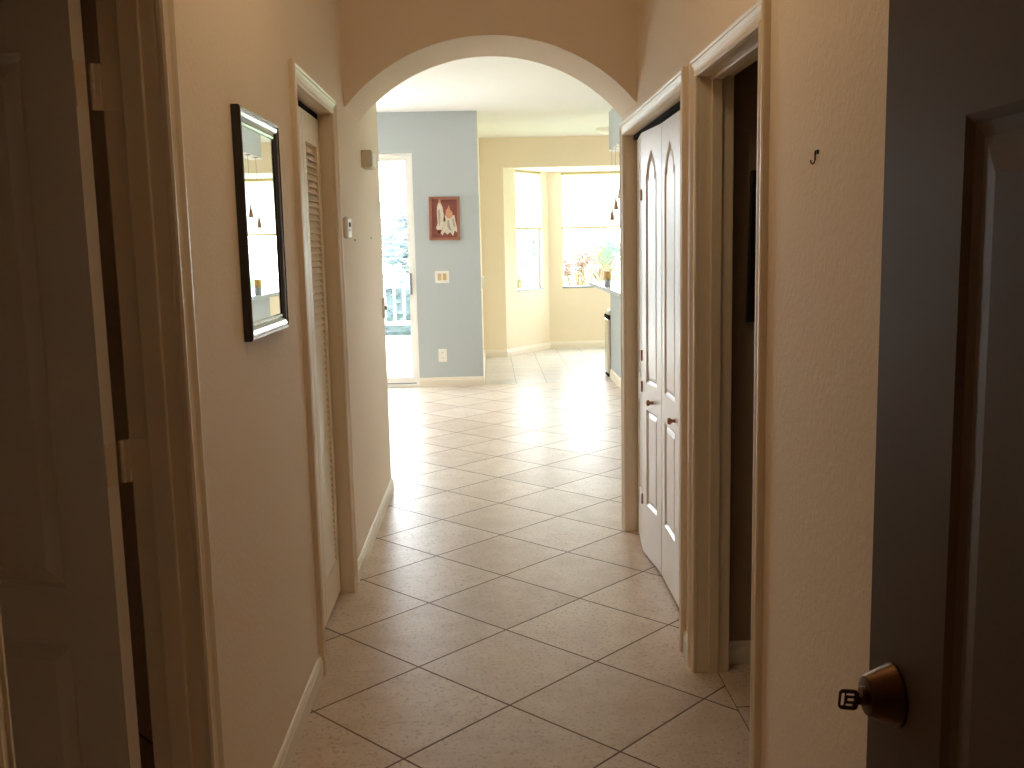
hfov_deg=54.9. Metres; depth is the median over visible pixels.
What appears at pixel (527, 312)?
wall
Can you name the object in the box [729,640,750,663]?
baseboard
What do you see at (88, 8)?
wall
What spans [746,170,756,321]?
wall picture
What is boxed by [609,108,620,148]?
wall header
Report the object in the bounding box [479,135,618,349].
wall
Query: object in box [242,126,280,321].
mirror glass
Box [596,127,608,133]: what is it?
ceiling light
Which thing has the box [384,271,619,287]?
lawn
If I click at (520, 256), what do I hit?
shrub
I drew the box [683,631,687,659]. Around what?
baseboard
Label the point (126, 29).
door frame
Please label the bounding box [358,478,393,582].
baseboard
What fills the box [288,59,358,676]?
door frame
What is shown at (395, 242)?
leafy tree
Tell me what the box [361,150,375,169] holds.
door chime
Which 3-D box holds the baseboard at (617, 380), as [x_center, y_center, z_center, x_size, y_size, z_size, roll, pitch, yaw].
[1.224,0.175,9.003,0.133,0.100,4.313,-1,8,-1]
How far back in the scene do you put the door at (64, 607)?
2.00 m
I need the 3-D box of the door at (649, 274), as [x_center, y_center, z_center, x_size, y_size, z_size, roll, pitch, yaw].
[0.642,-0.172,4.691,0.075,1.995,0.697,-1,8,-1]
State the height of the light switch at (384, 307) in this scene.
0.120 m
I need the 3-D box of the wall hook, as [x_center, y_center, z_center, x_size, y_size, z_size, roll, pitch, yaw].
[0.639,-0.478,2.083,0.013,0.030,0.024,-1,8,-1]
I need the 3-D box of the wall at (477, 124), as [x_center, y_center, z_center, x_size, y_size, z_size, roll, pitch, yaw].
[-0.426,-1.621,11.929,0.100,2.910,2.550,-1,8,-1]
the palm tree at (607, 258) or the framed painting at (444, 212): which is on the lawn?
the palm tree at (607, 258)
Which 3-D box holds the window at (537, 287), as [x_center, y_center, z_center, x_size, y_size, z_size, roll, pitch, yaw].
[0.204,-2.126,13.725,0.117,1.638,0.683,4,10,33]
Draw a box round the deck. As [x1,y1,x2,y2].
[386,335,412,376]
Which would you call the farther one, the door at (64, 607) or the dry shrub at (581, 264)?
the dry shrub at (581, 264)
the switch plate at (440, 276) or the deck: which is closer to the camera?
the switch plate at (440, 276)
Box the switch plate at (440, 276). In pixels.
[435,271,448,282]
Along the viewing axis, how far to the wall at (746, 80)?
3.41 m
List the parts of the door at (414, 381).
pull handle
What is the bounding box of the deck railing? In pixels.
[384,284,410,324]
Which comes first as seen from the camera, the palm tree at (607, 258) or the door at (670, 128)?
the door at (670, 128)
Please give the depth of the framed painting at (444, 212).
10.48 m
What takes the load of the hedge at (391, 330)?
on the lawn
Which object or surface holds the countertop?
on the wall at (614, 300)
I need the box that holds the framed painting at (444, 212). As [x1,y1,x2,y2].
[429,197,459,239]
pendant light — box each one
[609,149,614,219]
[613,146,618,209]
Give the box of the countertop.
[589,281,619,296]
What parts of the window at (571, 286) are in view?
sill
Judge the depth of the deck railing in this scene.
16.96 m
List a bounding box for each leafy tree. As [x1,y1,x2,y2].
[380,196,408,281]
[516,230,534,267]
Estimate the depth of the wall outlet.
10.69 m
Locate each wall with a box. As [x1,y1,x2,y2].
[80,0,150,720]
[174,0,390,767]
[339,0,636,121]
[377,111,483,377]
[477,124,483,373]
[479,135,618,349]
[503,168,549,349]
[547,170,618,341]
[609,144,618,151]
[610,294,620,377]
[621,0,888,767]
[729,60,757,640]
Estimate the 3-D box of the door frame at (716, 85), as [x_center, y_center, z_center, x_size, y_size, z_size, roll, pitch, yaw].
[0.685,0.031,2.962,0.135,2.100,0.880,-1,8,-1]
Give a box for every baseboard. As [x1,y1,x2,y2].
[273,655,323,767]
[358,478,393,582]
[420,340,604,386]
[610,369,620,388]
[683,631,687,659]
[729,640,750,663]
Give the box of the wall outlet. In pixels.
[438,349,446,361]
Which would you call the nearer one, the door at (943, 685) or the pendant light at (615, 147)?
the door at (943, 685)
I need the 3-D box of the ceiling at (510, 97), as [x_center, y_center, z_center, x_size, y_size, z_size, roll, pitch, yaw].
[-0.401,-2.356,6.366,9.800,0.100,13.560,-1,8,-1]
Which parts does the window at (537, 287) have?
sill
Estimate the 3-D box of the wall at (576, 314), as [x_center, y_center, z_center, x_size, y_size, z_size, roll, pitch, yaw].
[1.579,-1.799,14.263,2.110,2.520,0.120,-1,8,-1]
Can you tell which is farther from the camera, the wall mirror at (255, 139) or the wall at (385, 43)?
the wall at (385, 43)
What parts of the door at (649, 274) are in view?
knob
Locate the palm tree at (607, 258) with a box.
[566,239,619,281]
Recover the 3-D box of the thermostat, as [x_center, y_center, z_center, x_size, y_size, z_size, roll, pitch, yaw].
[-0.736,-0.701,4.428,0.024,0.096,0.120,-1,8,-1]
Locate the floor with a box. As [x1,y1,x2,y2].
[138,347,750,767]
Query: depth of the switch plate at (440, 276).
10.57 m
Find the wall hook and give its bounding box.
[810,150,818,164]
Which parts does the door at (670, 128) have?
knob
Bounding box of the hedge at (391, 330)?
[383,272,410,335]
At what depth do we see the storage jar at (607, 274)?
9.80 m
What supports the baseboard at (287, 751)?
attached to the wall at (253, 399)
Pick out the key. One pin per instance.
(857, 699)
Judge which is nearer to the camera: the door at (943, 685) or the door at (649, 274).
the door at (943, 685)
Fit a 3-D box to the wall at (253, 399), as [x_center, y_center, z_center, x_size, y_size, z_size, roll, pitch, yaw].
[-0.765,-0.349,2.982,0.115,2.910,6.040,-1,8,-1]
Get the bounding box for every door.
[0,0,150,767]
[301,108,340,620]
[378,153,419,386]
[637,124,661,573]
[661,110,679,606]
[858,0,1023,767]
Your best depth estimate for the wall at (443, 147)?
10.53 m
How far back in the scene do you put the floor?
4.06 m
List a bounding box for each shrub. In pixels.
[516,235,529,288]
[564,235,604,285]
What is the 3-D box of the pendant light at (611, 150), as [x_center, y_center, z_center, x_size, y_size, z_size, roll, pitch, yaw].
[1.066,-2.122,10.518,0.060,0.740,0.060,-1,8,-1]
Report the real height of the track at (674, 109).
0.021 m
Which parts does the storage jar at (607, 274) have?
lid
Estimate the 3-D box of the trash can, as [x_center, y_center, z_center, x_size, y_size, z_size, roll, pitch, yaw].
[1.239,-0.477,11.269,0.334,0.755,0.304,-1,8,-1]
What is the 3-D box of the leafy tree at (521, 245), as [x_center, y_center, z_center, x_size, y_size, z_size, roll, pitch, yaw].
[-0.662,-3.790,30.741,4.179,2.963,3.865,-1,8,-1]
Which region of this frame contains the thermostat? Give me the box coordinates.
[343,217,351,238]
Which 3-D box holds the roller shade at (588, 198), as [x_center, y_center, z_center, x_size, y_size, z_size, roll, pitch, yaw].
[1.561,-2.636,14.116,1.708,0.795,0.038,-1,8,-1]
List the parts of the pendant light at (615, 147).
lamp shade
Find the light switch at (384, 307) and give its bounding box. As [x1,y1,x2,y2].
[382,298,386,317]
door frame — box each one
[0,0,225,767]
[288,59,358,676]
[619,66,687,651]
[687,0,770,767]
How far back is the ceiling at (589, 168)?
13.54 m
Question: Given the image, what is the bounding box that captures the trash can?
[604,309,610,376]
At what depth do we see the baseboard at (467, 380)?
13.38 m
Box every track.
[298,100,316,118]
[634,101,679,139]
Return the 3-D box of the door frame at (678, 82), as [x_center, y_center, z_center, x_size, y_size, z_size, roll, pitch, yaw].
[0.650,-0.160,4.315,0.135,2.100,1.615,-1,8,-1]
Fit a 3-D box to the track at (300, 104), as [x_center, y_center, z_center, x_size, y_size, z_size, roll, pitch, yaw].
[-0.809,-1.045,3.681,0.030,0.023,0.780,-1,8,-1]
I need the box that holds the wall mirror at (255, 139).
[230,104,288,341]
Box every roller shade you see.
[515,170,540,229]
[561,171,619,228]
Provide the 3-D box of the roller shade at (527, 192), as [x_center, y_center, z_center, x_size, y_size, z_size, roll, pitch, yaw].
[0.208,-2.541,13.658,0.039,0.795,0.673,4,10,32]
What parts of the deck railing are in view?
rail, rail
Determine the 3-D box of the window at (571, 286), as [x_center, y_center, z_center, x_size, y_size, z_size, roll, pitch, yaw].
[1.570,-2.222,14.190,1.718,1.638,0.117,-1,8,-1]
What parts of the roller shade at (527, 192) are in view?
rail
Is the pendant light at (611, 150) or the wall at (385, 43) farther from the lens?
the pendant light at (611, 150)
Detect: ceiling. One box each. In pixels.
[376,56,612,137]
[511,166,618,171]
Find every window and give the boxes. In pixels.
[518,230,543,291]
[561,181,594,287]
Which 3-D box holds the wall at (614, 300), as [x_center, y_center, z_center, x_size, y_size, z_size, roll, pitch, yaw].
[1.222,-0.278,8.882,0.120,1.030,4.400,-1,8,-1]
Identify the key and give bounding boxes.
[838,689,860,709]
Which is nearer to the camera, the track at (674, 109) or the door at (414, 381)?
the track at (674, 109)
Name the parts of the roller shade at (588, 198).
rail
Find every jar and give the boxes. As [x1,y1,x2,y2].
[604,271,610,286]

